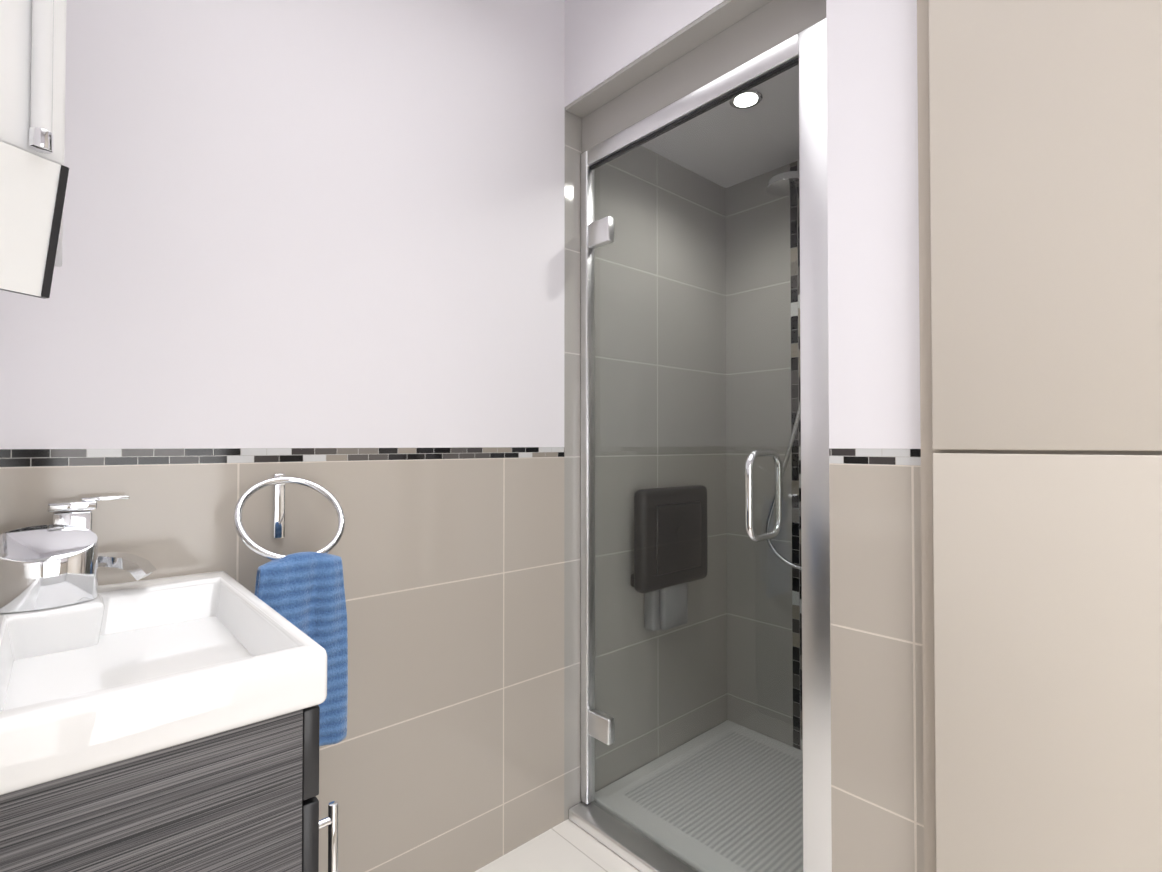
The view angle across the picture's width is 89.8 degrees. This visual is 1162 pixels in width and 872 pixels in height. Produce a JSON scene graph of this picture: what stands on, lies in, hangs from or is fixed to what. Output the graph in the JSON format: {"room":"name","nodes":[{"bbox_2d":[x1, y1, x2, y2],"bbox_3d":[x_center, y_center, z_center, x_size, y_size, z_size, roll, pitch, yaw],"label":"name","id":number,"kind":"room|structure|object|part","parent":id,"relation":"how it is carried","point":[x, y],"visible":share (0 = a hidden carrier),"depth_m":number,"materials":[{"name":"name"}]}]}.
{"room":"bathroom","nodes":[
{"label":"bathroom","id":0,"kind":"room"},
{"bbox_2d":[0,0,726,871],"bbox_3d":[-0.187,-0.093,1.716,2.178,2.500,0.100,1,-1,-42],"label":"wall","id":1,"kind":"structure","parent":0,"point":[320,242],"depth_m":1.41,"materials":[{"name":"white paint"}]},
{"bbox_2d":[233,474,347,746],"bbox_3d":[-0.580,0.339,1.165,0.204,0.522,0.184,1,-1,-42],"label":"towel ring","id":2,"kind":"object","parent":1,"relation":"attached to","point":[304,592],"visible":0.71,"depth_m":1.13,"materials":[{"name":"blue fabric"}]},
{"bbox_3d":[-0.638,0.148,1.233,0.022,0.137,0.010,1,-1,-42],"label":"plate","id":3,"kind":"part","parent":2,"relation":"part of","materials":[{"name":"silver metal"}]},
{"bbox_2d":[255,552,347,746],"bbox_3d":[-0.534,0.410,1.114,0.173,0.380,0.051,1,-1,-42],"label":"towel","id":4,"kind":"object","parent":2,"relation":"hanging from","point":[307,589],"depth_m":1.12,"materials":[{"name":"blue fabric"}]},
{"bbox_2d":[581,151,594,803],"bbox_3d":[0.021,0.120,1.808,0.034,2.003,0.030,1,-1,-42],"label":"door jamb","id":5,"kind":"object","parent":1,"relation":"attached to","point":[587,504],"visible":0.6,"depth_m":1.79,"materials":[{"name":"silver metal"}]},
{"bbox_2d":[631,485,707,630],"bbox_3d":[0.310,0.419,2.022,0.360,0.485,0.094,1,-1,-42],"label":"shower seat","id":6,"kind":"object","parent":1,"relation":"attached to","point":[668,545],"depth_m":1.97,"materials":[{"name":"grey plastic"}]},
{"bbox_3d":[0.320,0.579,2.008,0.130,0.155,0.025,1,-1,-42],"label":"leg","id":7,"kind":"part","parent":6,"relation":"part of","materials":[{"name":"grey metal"}]},
{"bbox_2d":[475,819,640,871],"bbox_3d":[0.551,1.193,0.782,2.300,0.100,2.448,1,-1,-42],"label":"floor","id":8,"kind":"structure","parent":0,"point":[568,845],"depth_m":1.60,"materials":[{"name":"tile"}]},
{"bbox_2d":[0,495,337,871],"bbox_3d":[-0.625,0.623,0.831,0.357,1.042,0.612,1,-1,-42],"label":"bathroom vanity","id":9,"kind":"object","parent":8,"relation":"on","point":[168,724],"visible":0.96,"depth_m":0.66,"materials":[{"name":"black"}]},
{"bbox_2d":[0,524,97,613],"bbox_3d":[-0.832,0.201,0.903,0.130,0.120,0.072,1,-1,-42],"label":"dispenser","id":10,"kind":"object","parent":9,"relation":"on","point":[48,566],"visible":0.98,"depth_m":0.89,"materials":[{"name":"silver"}]},
{"bbox_2d":[47,495,156,580],"bbox_3d":[-0.807,0.183,0.988,0.143,0.158,0.097,1,-1,-42],"label":"tap","id":11,"kind":"object","parent":9,"relation":"on","point":[75,512],"depth_m":0.98,"materials":[{"name":"silver metal"}]},
{"bbox_2d":[0,571,326,794],"bbox_3d":[-0.634,0.333,0.827,0.333,0.145,0.612,1,-1,-42],"label":"basin","id":12,"kind":"object","parent":9,"relation":"in","point":[192,684],"depth_m":0.68,"materials":[{"name":"white ceramic"}]},
{"bbox_3d":[-0.527,0.747,0.925,0.020,0.597,0.600,1,-1,-42],"label":"door","id":13,"kind":"part","parent":9,"relation":"part of","materials":[{"name":"black wood"}]},
{"bbox_3d":[-0.527,0.388,0.930,0.020,0.108,0.600,1,-1,-42],"label":"door","id":14,"kind":"part","parent":9,"relation":"part of","materials":[{"name":"black wood"}]},
{"bbox_3d":[-0.328,0.492,0.741,0.026,0.010,0.010,1,-1,-42],"label":"handle","id":15,"kind":"part","parent":9,"relation":"part of","materials":[{"name":"silver metal"}]},
{"bbox_3d":[-0.319,0.573,0.749,0.012,0.200,0.012,1,-1,-42],"label":"handle","id":16,"kind":"part","parent":9,"relation":"part of","materials":[{"name":"silver metal"}]},
{"bbox_2d":[594,720,802,871],"bbox_3d":[0.603,1.137,1.736,0.746,0.039,0.894,1,-1,-42],"label":"shower tray","id":17,"kind":"object","parent":8,"relation":"on","point":[751,821],"depth_m":1.78,"materials":[{"name":"grey tile"}]},
{"bbox_2d":[917,0,1161,871],"bbox_3d":[1.012,-0.110,0.551,0.044,2.498,1.256,1,-1,-42],"label":"tall cabinet","id":18,"kind":"object","parent":8,"relation":"on","point":[1040,202],"visible":1,"depth_m":0.88,"materials":[{"name":"beige wood"}]},
{"bbox_3d":[1.005,-0.657,0.549,0.019,1.347,1.214,1,-1,-42],"label":"door","id":19,"kind":"part","parent":18,"relation":"part of","materials":[{"name":"beige wood"}]},
{"bbox_3d":[1.005,0.536,0.531,0.019,1.027,1.214,1,-1,-42],"label":"door","id":20,"kind":"part","parent":18,"relation":"part of","materials":[{"name":"beige wood"}]},
{"bbox_2d":[641,65,798,187],"bbox_3d":[0.603,-1.058,1.769,0.750,0.100,0.898,1,-1,-42],"label":"ceiling","id":21,"kind":"structure","parent":0,"point":[769,133],"depth_m":1.97,"materials":[{"name":"white paint"}]},
{"bbox_2d":[729,88,762,108],"bbox_3d":[0.491,-1.003,1.736,0.096,0.009,0.096,1,-1,-42],"label":"recessed light","id":22,"kind":"object","parent":21,"relation":"in","point":[743,101],"depth_m":1.73,"materials":[{"name":"silver metal"}]},
{"bbox_2d":[565,0,923,871],"bbox_3d":[0.737,-0.104,0.968,0.100,2.500,2.248,1,-1,-42],"label":"wall","id":23,"kind":"structure","parent":0,"point":[877,804],"depth_m":1.10,"materials":[{"name":"white paint"}]},
{"bbox_2d":[588,216,613,248],"bbox_3d":[0.061,-0.618,1.774,0.028,0.074,0.089,1,-1,-42],"label":"shower door hinge","id":24,"kind":"object","parent":23,"relation":"attached to","point":[600,231],"visible":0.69,"depth_m":1.76,"materials":[{"name":"silver metal"}]},
{"bbox_2d":[588,709,614,744],"bbox_3d":[0.061,0.872,1.752,0.028,0.074,0.089,1,-1,-42],"label":"shower door hinge","id":25,"kind":"object","parent":23,"relation":"attached to","point":[600,727],"visible":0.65,"depth_m":1.73,"materials":[{"name":"silver metal"}]},
{"bbox_2d":[569,801,699,871],"bbox_3d":[0.264,1.136,1.486,0.087,0.033,0.811,1,-1,-42],"label":"shower door frame sill","id":26,"kind":"structure","parent":23,"relation":"attached to","point":[638,851],"depth_m":1.62,"materials":[{"name":"silver metal"}]},
{"bbox_2d":[565,0,771,117],"bbox_3d":[0.260,-1.005,1.514,0.098,0.010,0.811,1,-1,-42],"label":"soffit","id":27,"kind":"structure","parent":23,"relation":"attached to","point":[718,19],"depth_m":1.52,"materials":[{"name":"grey"}]},
{"bbox_2d":[587,34,798,165],"bbox_3d":[0.261,-0.862,1.554,0.034,0.047,0.690,1,-1,-42],"label":"header","id":28,"kind":"object","parent":23,"relation":"attached to","point":[770,60],"visible":0.71,"depth_m":1.48,"materials":[{"name":"silver metal"}]},
{"bbox_2d":[582,0,825,152],"bbox_3d":[0.281,-0.943,1.533,0.020,0.112,0.811,1,-1,-42],"label":"wall","id":29,"kind":"structure","parent":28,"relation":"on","point":[767,26],"depth_m":1.48,"materials":[{"name":"grey"}]},
{"bbox_2d":[590,57,798,169],"bbox_3d":[0.261,-0.835,1.554,0.012,0.008,0.686,1,-1,-42],"label":"seal","id":30,"kind":"object","parent":23,"relation":"attached to","point":[764,78],"visible":0.79,"depth_m":1.50,"materials":[{"name":"black rubber"}]},
{"bbox_2d":[591,63,802,871],"bbox_3d":[0.261,0.141,1.539,0.147,1.942,0.679,1,-1,-42],"label":"shower door","id":31,"kind":"object","parent":23,"relation":"attached to","point":[749,502],"visible":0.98,"depth_m":1.48,"materials":[{"name":"clear glass"}]},
{"bbox_3d":[0.426,0.136,1.355,0.147,0.212,0.017,1,-1,-42],"label":"shower door handle","id":32,"kind":"part","parent":31,"relation":"part of","materials":[{"name":"silver metal"}]},
{"bbox_2d":[799,18,831,871],"bbox_3d":[0.522,0.111,1.249,0.034,2.003,0.091,1,-1,-42],"label":"door jamb","id":33,"kind":"object","parent":23,"relation":"attached to","point":[815,563],"visible":0.54,"depth_m":1.25,"materials":[{"name":"silver metal"}]},
{"bbox_2d":[725,160,802,749],"bbox_3d":[0.953,-0.089,2.001,0.100,2.500,0.998,1,-1,-42],"label":"wall","id":34,"kind":"structure","parent":0,"point":[759,465],"depth_m":2.21,"materials":[{"name":"grey tile"}]},
{"bbox_2d":[765,171,801,569],"bbox_3d":[0.771,-0.216,2.025,0.148,1.434,0.313,1,-1,-42],"label":"shower rail","id":35,"kind":"object","parent":34,"relation":"attached to","point":[785,186],"depth_m":2.07,"materials":[{"name":"silver metal"}]},
{"bbox_3d":[-0.260,-0.117,0.074,0.122,2.500,2.448,1,-1,-42],"label":"wall","id":36,"kind":"structure","parent":0,"visible":0},
{"bbox_2d":[0,0,68,298],"bbox_3d":[-0.661,-0.504,0.677,0.101,0.750,0.488,1,-1,-42],"label":"upper cabinet","id":37,"kind":"object","parent":36,"relation":"attached to","point":[34,171],"visible":1,"depth_m":0.54,"materials":[{"name":"white plastic"}]}
]}

